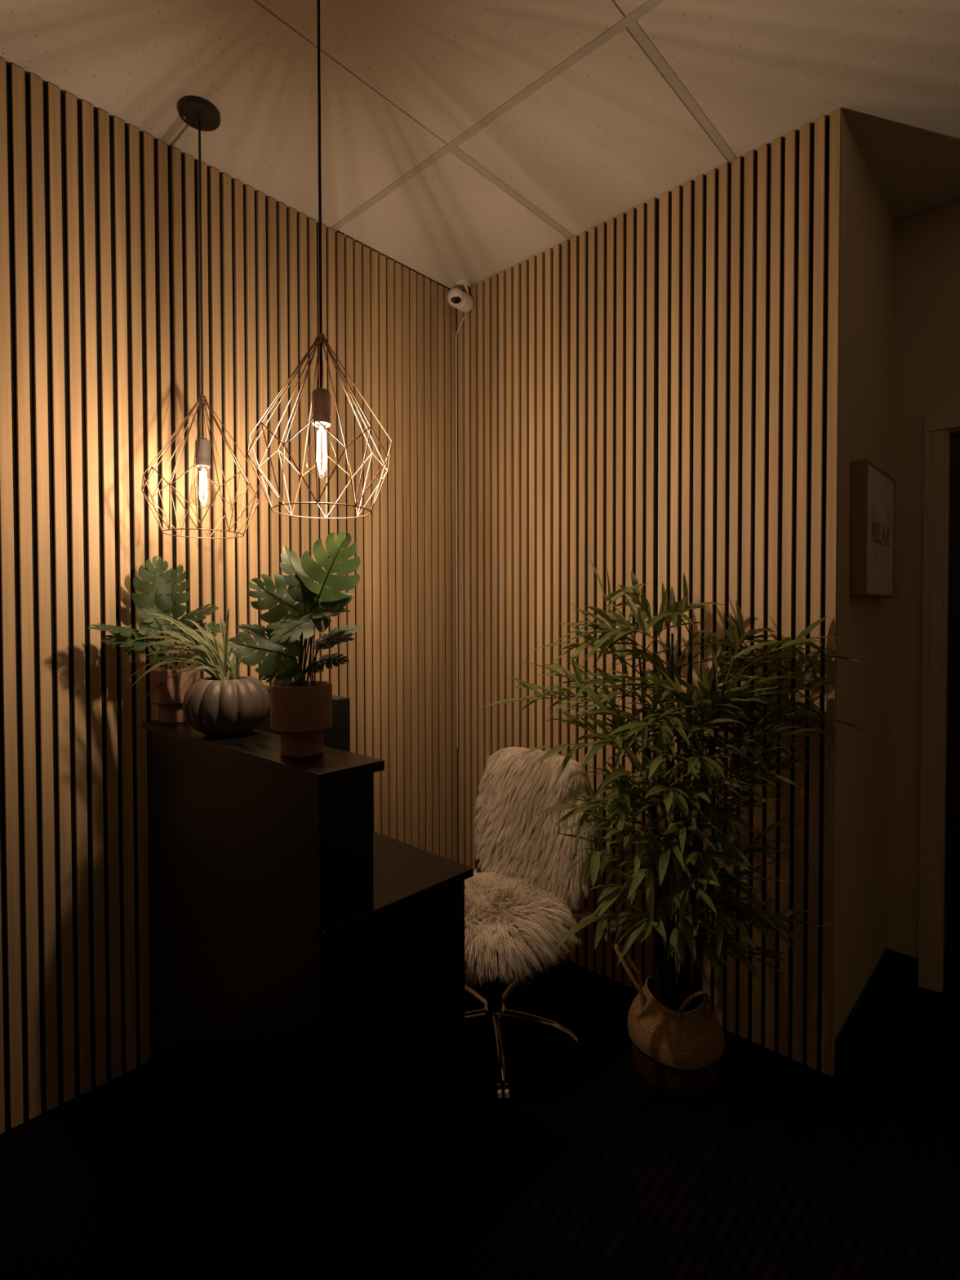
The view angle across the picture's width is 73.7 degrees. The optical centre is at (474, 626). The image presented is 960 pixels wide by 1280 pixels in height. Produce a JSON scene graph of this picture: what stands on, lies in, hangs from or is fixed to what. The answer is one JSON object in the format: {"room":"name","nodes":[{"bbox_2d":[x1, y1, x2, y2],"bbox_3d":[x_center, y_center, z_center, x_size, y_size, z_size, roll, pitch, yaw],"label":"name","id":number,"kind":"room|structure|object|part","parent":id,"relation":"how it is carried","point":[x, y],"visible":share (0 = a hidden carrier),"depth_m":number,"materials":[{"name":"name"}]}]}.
{"room":"lobby","nodes":[
{"label":"lobby","id":0,"kind":"room"},
{"bbox_2d":[0,57,457,1133],"bbox_3d":[-1.788,-0.082,1.139,0.120,2.839,5.120,1,2,43],"label":"wall","id":1,"kind":"structure","parent":0,"point":[100,325],"depth_m":1.91,"materials":[{"name":"beige wood"}]},
{"bbox_3d":[-1.107,-0.071,1.790,0.012,2.780,0.592,1,2,43],"label":"slat panel","id":2,"kind":"part","parent":1,"relation":"part of","materials":[{"name":"brown wood"}]},
{"bbox_3d":[-0.695,-0.081,2.232,0.012,2.780,0.592,1,2,43],"label":"slat panel","id":3,"kind":"part","parent":1,"relation":"part of","materials":[{"name":"brown wood"}]},
{"bbox_3d":[-0.284,-0.090,2.672,0.012,2.780,0.587,1,2,43],"label":"slat panel","id":4,"kind":"part","parent":1,"relation":"part of","materials":[{"name":"brown wood"}]},
{"bbox_2d":[0,0,959,291],"bbox_3d":[-0.003,-1.460,-0.051,4.320,0.063,5.860,1,2,43],"label":"ceiling","id":5,"kind":"structure","parent":0,"point":[471,140],"depth_m":1.77,"materials":[{"name":"beige paint"}]},
{"bbox_2d":[141,95,261,538],"bbox_3d":[-0.782,-0.866,1.836,0.318,1.201,0.318,1,2,43],"label":"pendant lamp","id":6,"kind":"object","parent":5,"relation":"hanging from","point":[198,113],"visible":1,"depth_m":1.83,"materials":[{"name":"metal"}]},
{"bbox_3d":[-0.782,-0.459,1.844,0.318,0.387,0.318,1,2,43],"label":"lamp shade","id":7,"kind":"part","parent":6,"relation":"part of","materials":[{"name":"orange metal"}]},
{"bbox_3d":[-0.783,-0.991,1.834,0.006,0.910,0.008,0,1,-16],"label":"cord","id":8,"kind":"part","parent":6,"relation":"part of","materials":[{"name":"black fabric"}]},
{"bbox_2d":[195,437,210,468],"bbox_3d":[-0.782,-0.500,1.844,0.041,0.082,0.041,1,2,43],"label":"socket","id":9,"kind":"object","parent":6,"relation":"attached to","point":[202,460],"depth_m":1.83,"materials":[{"name":"brown"}]},
{"bbox_3d":[-0.781,-0.400,1.846,0.069,0.122,0.069,1,2,43],"label":"bulb","id":10,"kind":"part","parent":6,"relation":"part of","materials":[{"name":"clear glass"}]},
{"bbox_2d":[247,0,392,519],"bbox_3d":[-0.345,-0.859,1.433,0.315,1.201,0.315,1,2,43],"label":"pendant lamp","id":11,"kind":"object","parent":5,"relation":"hanging from","point":[321,397],"visible":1,"depth_m":1.43,"materials":[{"name":"gold metal"}]},
{"bbox_3d":[-0.346,-0.984,1.430,0.006,0.910,0.013,0,1,-16],"label":"cord","id":12,"kind":"part","parent":11,"relation":"part of","materials":[{"name":"black fabric"}]},
{"bbox_3d":[-0.344,-0.452,1.441,0.315,0.387,0.315,1,2,43],"label":"lamp shade","id":13,"kind":"part","parent":11,"relation":"part of","materials":[{"name":"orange metal"}]},
{"bbox_2d":[311,387,330,427],"bbox_3d":[-0.345,-0.493,1.440,0.041,0.082,0.041,1,2,43],"label":"socket","id":14,"kind":"object","parent":11,"relation":"attached to","point":[322,412],"depth_m":1.42,"materials":[{"name":"brown"}]},
{"bbox_3d":[-0.344,-0.393,1.442,0.069,0.122,0.069,1,2,43],"label":"bulb","id":15,"kind":"part","parent":11,"relation":"part of","materials":[{"name":"clear glass"}]},
{"bbox_2d":[447,279,473,748],"bbox_3d":[-0.077,-0.468,2.788,0.118,2.037,0.118,1,2,43],"label":"security camera","id":16,"kind":"object","parent":5,"relation":"attached to","point":[463,301],"visible":1,"depth_m":2.77,"materials":[{"name":"white plastic"}]},
{"bbox_2d":[0,950,959,1279],"bbox_3d":[0.190,1.375,0.338,4.500,0.050,6.600,1,2,43],"label":"floor","id":17,"kind":"structure","parent":0,"point":[784,1168],"depth_m":1.56,"materials":[{"name":"black carpet"}]},
{"bbox_2d":[142,719,473,1279],"bbox_3d":[-0.475,0.798,1.700,0.896,1.049,0.437,1,2,43],"label":"reception desk","id":18,"kind":"object","parent":17,"relation":"on","point":[323,1073],"visible":0.95,"depth_m":1.42,"materials":[{"name":"black laminate"}]},
{"bbox_3d":[-0.791,0.958,1.997,0.016,0.718,0.408,1,2,43],"label":"panel","id":19,"kind":"part","parent":18,"relation":"part of","materials":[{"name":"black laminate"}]},
{"bbox_2d":[87,555,221,724],"bbox_3d":[-0.887,0.033,1.816,0.343,0.477,0.183,-1,1,-24],"label":"monstera","id":20,"kind":"object","parent":18,"relation":"on","point":[166,695],"visible":0.73,"depth_m":1.80,"materials":[{"name":"plant"}]},
{"bbox_2d":[150,666,200,724],"bbox_3d":[-0.856,0.195,1.835,0.131,0.154,0.131,1,2,43],"label":"pot","id":21,"kind":"object","parent":18,"relation":"on","point":[166,695],"depth_m":1.78,"materials":[{"name":"ceramic"}]},
{"bbox_2d":[115,607,270,737],"bbox_3d":[-0.781,0.110,1.672,0.508,0.328,0.225,0,1,8],"label":"spider plant","id":22,"kind":"object","parent":18,"relation":"on","point":[224,704],"visible":0.96,"depth_m":1.61,"materials":[{"name":"green plant"}]},
{"bbox_3d":[-0.635,0.203,1.647,0.214,0.143,0.210,1,2,43],"label":"planter","id":23,"kind":"part","parent":22,"relation":"part of","materials":[{"name":"beige ceramic"}]},
{"bbox_3d":[-0.612,0.812,1.562,0.836,1.028,0.018,1,2,43],"label":"panel","id":24,"kind":"part","parent":18,"relation":"part of","materials":[{"name":"black laminate"}]},
{"bbox_2d":[142,719,384,785],"bbox_3d":[-0.570,0.286,1.589,0.896,0.021,0.160,1,2,43],"label":"countertop","id":25,"kind":"structure","parent":18,"relation":"on","point":[260,748],"depth_m":1.40,"materials":[{"name":"black laminate"}]},
{"bbox_2d":[227,531,364,757],"bbox_3d":[-0.384,0.036,1.401,0.278,0.487,0.185,0,1,-8],"label":"monstera","id":26,"kind":"object","parent":18,"relation":"on","point":[300,710],"visible":1,"depth_m":1.38,"materials":[{"name":"plant"}]},
{"bbox_2d":[270,680,332,757],"bbox_3d":[-0.380,0.202,1.407,0.131,0.154,0.131,1,2,43],"label":"pot","id":27,"kind":"object","parent":18,"relation":"on","point":[300,711],"depth_m":1.36,"materials":[{"name":"ceramic"}]},
{"bbox_2d":[254,684,350,751],"bbox_3d":[-0.518,0.380,1.791,0.486,0.402,0.200,1,2,43],"label":"computer monitor","id":28,"kind":"object","parent":18,"relation":"on","point":[338,736],"visible":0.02,"depth_m":1.63,"materials":[{"name":"black plastic"}]},
{"bbox_3d":[-0.168,0.968,1.416,0.016,0.718,0.408,1,2,43],"label":"panel","id":29,"kind":"part","parent":18,"relation":"part of","materials":[{"name":"black laminate"}]},
{"bbox_2d":[324,831,473,937],"bbox_3d":[-0.463,0.593,1.707,0.883,0.020,0.403,1,2,43],"label":"countertop","id":30,"kind":"structure","parent":18,"relation":"on","point":[404,874],"depth_m":1.51,"materials":[{"name":"black laminate"}]},
{"bbox_2d":[464,746,596,1106],"bbox_3d":[0.044,0.864,2.003,0.587,0.903,0.632,1,2,43],"label":"swivel chair","id":31,"kind":"object","parent":17,"relation":"on","point":[517,892],"visible":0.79,"depth_m":2.03,"materials":[{"name":"beige"}]},
{"bbox_3d":[-0.076,1.232,1.983,0.238,0.054,0.026,-1,1,-20],"label":"leg","id":32,"kind":"part","parent":31,"relation":"part of","materials":[{"name":"silver metal"}]},
{"bbox_3d":[-0.029,1.229,2.149,0.026,0.054,0.238,-1,1,-38],"label":"leg","id":33,"kind":"part","parent":31,"relation":"part of","materials":[{"name":"silver metal"}]},
{"bbox_3d":[0.070,1.234,1.885,0.026,0.054,0.238,0,1,-2],"label":"leg","id":34,"kind":"part","parent":31,"relation":"part of","materials":[{"name":"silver metal"}]},
{"bbox_3d":[0.036,0.885,1.990,0.390,0.080,0.410,1,2,43],"label":"seat","id":35,"kind":"part","parent":31,"relation":"part of","materials":[{"name":"beige"}]},
{"bbox_3d":[0.130,1.228,2.166,0.026,0.054,0.238,0,1,26],"label":"leg","id":36,"kind":"part","parent":31,"relation":"part of","materials":[{"name":"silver metal"}]},
{"bbox_3d":[0.200,0.657,2.180,0.430,0.450,0.096,1,2,43],"label":"backrest","id":37,"kind":"part","parent":31,"relation":"part of","materials":[{"name":"beige"}]},
{"bbox_3d":[0.202,1.232,1.981,0.238,0.054,0.026,0,1,20],"label":"leg","id":38,"kind":"part","parent":31,"relation":"part of","materials":[{"name":"silver metal"}]},
{"bbox_2d":[613,943,724,1096],"bbox_3d":[0.586,1.135,1.890,0.272,0.362,0.272,-1,1,-32],"label":"basket","id":39,"kind":"object","parent":17,"relation":"on","point":[678,1054],"visible":0.88,"depth_m":1.80,"materials":[{"name":"beige wicker"}]},
{"bbox_3d":[0.461,1.033,1.912,0.089,0.159,0.108,0,1,10],"label":"handle","id":40,"kind":"part","parent":39,"relation":"part of","materials":[{"name":"beige wicker"}]},
{"bbox_2d":[480,557,871,1013],"bbox_3d":[0.555,0.549,1.811,0.896,1.500,0.649,-1,1,-31],"label":"bamboo plant","id":41,"kind":"object","parent":39,"relation":"in","point":[672,874],"visible":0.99,"depth_m":1.76,"materials":[{"name":"green plant"}]},
{"bbox_3d":[0.588,1.210,1.891,0.140,0.175,0.140,1,2,43],"label":"nursery pot","id":42,"kind":"part","parent":41,"relation":"part of","materials":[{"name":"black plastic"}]},
{"bbox_3d":[0.622,1.068,1.799,0.108,0.094,0.031,-1,1,-20],"label":"handle","id":43,"kind":"part","parent":39,"relation":"part of","materials":[{"name":"beige wicker"}]},
{"bbox_2d":[456,108,841,1076],"bbox_3d":[0.512,-0.112,2.412,1.548,2.839,0.120,1,2,43],"label":"wall","id":44,"kind":"structure","parent":0,"point":[652,393],"depth_m":2.15,"materials":[{"name":"beige wood"}]},
{"bbox_3d":[0.059,-0.093,2.762,0.347,2.780,0.012,1,2,43],"label":"slat panel","id":45,"kind":"part","parent":44,"relation":"part of","materials":[{"name":"brown wood"}]},
{"bbox_3d":[0.410,-0.087,2.434,0.588,2.780,0.012,1,2,43],"label":"slat panel","id":46,"kind":"part","parent":44,"relation":"part of","materials":[{"name":"brown wood"}]},
{"bbox_3d":[0.841,-0.080,2.032,0.547,2.780,0.012,1,2,43],"label":"slat panel","id":47,"kind":"part","parent":44,"relation":"part of","materials":[{"name":"brown wood"}]},
{"bbox_2d":[831,109,893,1075],"bbox_3d":[1.285,-0.108,2.124,0.026,2.839,0.727,1,2,43],"label":"wall","id":48,"kind":"structure","parent":0,"point":[866,223],"depth_m":2.05,"materials":[{"name":"beige paint"}]},
{"bbox_2d":[834,949,888,1073],"bbox_3d":[1.302,1.261,2.142,0.010,0.096,0.698,1,2,43],"label":"baseboard","id":49,"kind":"structure","parent":48,"relation":"attached to","point":[853,1024],"depth_m":2.08,"materials":[{"name":"black plastic"}]},
{"bbox_2d":[849,459,895,598],"bbox_3d":[1.298,-0.300,2.083,0.043,0.407,0.412,1,2,43],"label":"framed picture","id":50,"kind":"object","parent":48,"relation":"attached to","point":[873,491],"visible":1,"depth_m":1.98,"materials":[{"name":"brown"}]},
{"bbox_2d":[866,463,893,595],"bbox_3d":[1.298,-0.300,2.084,0.041,0.391,0.396,1,2,43],"label":"print","id":51,"kind":"object","parent":50,"relation":"attached to","point":[880,486],"depth_m":2.06,"materials":[{"name":"white paper"}]},
{"bbox_2d":[885,199,959,991],"bbox_3d":[2.532,-0.099,1.540,2.750,2.839,0.120,1,2,43],"label":"wall","id":52,"kind":"structure","parent":0,"point":[926,329],"depth_m":2.33,"materials":[{"name":"beige paint"}]},
{"bbox_2d":[885,948,918,984],"bbox_3d":[1.578,1.256,2.369,0.103,0.096,0.012,1,2,43],"label":"baseboard","id":53,"kind":"structure","parent":52,"relation":"attached to","point":[904,966],"depth_m":2.36,"materials":[{"name":"black plastic"}]},
{"bbox_2d":[917,408,959,992],"bbox_3d":[1.999,0.281,1.950,1.060,2.064,0.018,1,2,43],"label":"trim","id":54,"kind":"structure","parent":52,"relation":"attached to","point":[937,426],"depth_m":2.28,"materials":[{"name":"beige paint"}]},
{"bbox_2d":[943,433,959,991],"bbox_3d":[2.018,0.315,1.972,0.918,1.983,0.115,1,2,43],"label":"door","id":55,"kind":"structure","parent":52,"relation":"in","point":[952,916],"depth_m":2.29,"materials":[{"name":"black wood"}]}
]}

